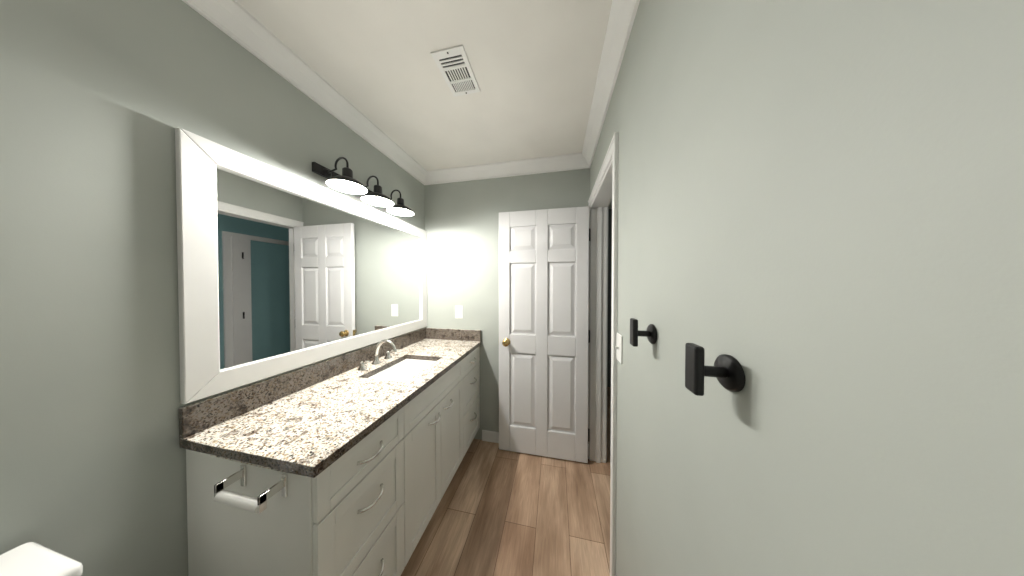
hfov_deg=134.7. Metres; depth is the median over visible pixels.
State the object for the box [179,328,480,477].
countertop
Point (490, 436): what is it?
baseboard
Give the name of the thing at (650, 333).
robe hook
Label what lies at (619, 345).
light switch
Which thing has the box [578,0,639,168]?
crown molding
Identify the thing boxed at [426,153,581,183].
crown molding
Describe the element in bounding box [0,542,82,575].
toilet
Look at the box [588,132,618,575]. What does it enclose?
door frame
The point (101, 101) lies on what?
wall
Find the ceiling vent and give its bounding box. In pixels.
[431,45,479,96]
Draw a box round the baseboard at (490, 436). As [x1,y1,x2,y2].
[482,430,498,442]
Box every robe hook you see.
[630,318,656,346]
[685,343,744,395]
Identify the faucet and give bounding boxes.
[357,339,399,370]
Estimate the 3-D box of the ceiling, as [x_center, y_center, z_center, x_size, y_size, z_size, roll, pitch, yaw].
[0.443,-1.072,0.820,3.209,0.050,4.650,0,1,11]
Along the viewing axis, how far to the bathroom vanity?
0.78 m
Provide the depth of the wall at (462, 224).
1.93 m
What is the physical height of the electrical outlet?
0.116 m
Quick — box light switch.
[615,333,622,363]
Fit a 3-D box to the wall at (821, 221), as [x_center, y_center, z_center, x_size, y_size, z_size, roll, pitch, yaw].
[0.379,0.181,0.196,0.120,2.440,3.130,0,1,11]
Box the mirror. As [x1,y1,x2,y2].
[175,127,426,403]
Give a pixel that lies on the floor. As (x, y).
(498, 512)
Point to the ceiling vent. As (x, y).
(455, 68)
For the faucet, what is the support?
on the countertop
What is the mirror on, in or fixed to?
attached to the wall at (101, 101)
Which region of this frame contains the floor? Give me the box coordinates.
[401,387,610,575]
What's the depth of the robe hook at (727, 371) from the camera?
0.34 m
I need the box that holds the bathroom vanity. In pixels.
[179,328,480,575]
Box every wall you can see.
[0,0,424,575]
[425,168,589,439]
[590,0,1023,575]
[607,209,611,386]
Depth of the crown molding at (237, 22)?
0.98 m
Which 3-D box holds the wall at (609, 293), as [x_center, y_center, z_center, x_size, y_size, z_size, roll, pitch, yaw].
[1.669,0.146,2.908,1.330,2.440,0.100,0,1,11]
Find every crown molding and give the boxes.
[182,0,433,184]
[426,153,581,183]
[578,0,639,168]
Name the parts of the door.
knob, door hinge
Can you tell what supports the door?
attached to the door frame
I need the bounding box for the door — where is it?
[499,206,589,462]
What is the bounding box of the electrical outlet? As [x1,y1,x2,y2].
[455,306,462,317]
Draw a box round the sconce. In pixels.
[312,157,413,215]
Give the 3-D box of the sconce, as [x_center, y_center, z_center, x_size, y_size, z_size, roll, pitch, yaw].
[-0.850,-0.606,1.313,0.238,0.169,0.564,0,1,11]
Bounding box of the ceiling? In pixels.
[235,0,611,208]

